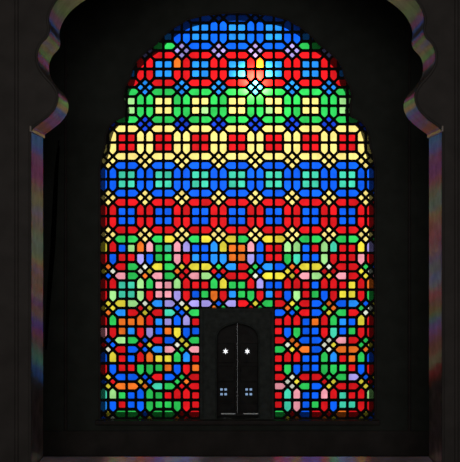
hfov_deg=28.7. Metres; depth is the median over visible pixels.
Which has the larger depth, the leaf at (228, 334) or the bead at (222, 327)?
the leaf at (228, 334)
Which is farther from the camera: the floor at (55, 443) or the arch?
the floor at (55, 443)
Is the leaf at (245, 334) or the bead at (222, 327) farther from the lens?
the leaf at (245, 334)
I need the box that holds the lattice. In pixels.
[101,14,373,418]
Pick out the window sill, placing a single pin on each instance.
(97, 422)
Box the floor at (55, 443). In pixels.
[43,431,428,455]
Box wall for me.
[43,0,428,430]
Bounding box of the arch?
[0,0,459,461]
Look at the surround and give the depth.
8.97 m
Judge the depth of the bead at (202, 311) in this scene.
8.96 m
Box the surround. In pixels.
[200,308,273,418]
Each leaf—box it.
[217,323,236,415]
[237,323,257,415]
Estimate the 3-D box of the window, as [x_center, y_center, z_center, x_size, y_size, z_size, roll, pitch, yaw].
[0.070,-0.173,9.005,2.932,4.172,0.001,0,0,0]
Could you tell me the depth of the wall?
8.98 m
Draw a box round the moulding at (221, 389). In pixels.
[218,343,257,410]
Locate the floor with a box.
[43,456,428,456]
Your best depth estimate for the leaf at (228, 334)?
9.11 m
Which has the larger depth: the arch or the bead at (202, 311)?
the bead at (202, 311)
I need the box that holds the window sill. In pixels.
[95,420,379,424]
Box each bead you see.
[202,311,271,417]
[215,321,259,418]
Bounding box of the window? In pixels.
[101,14,373,417]
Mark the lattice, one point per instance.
(200, 22)
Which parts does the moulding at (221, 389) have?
panel, panel, panel, panel, panel, panel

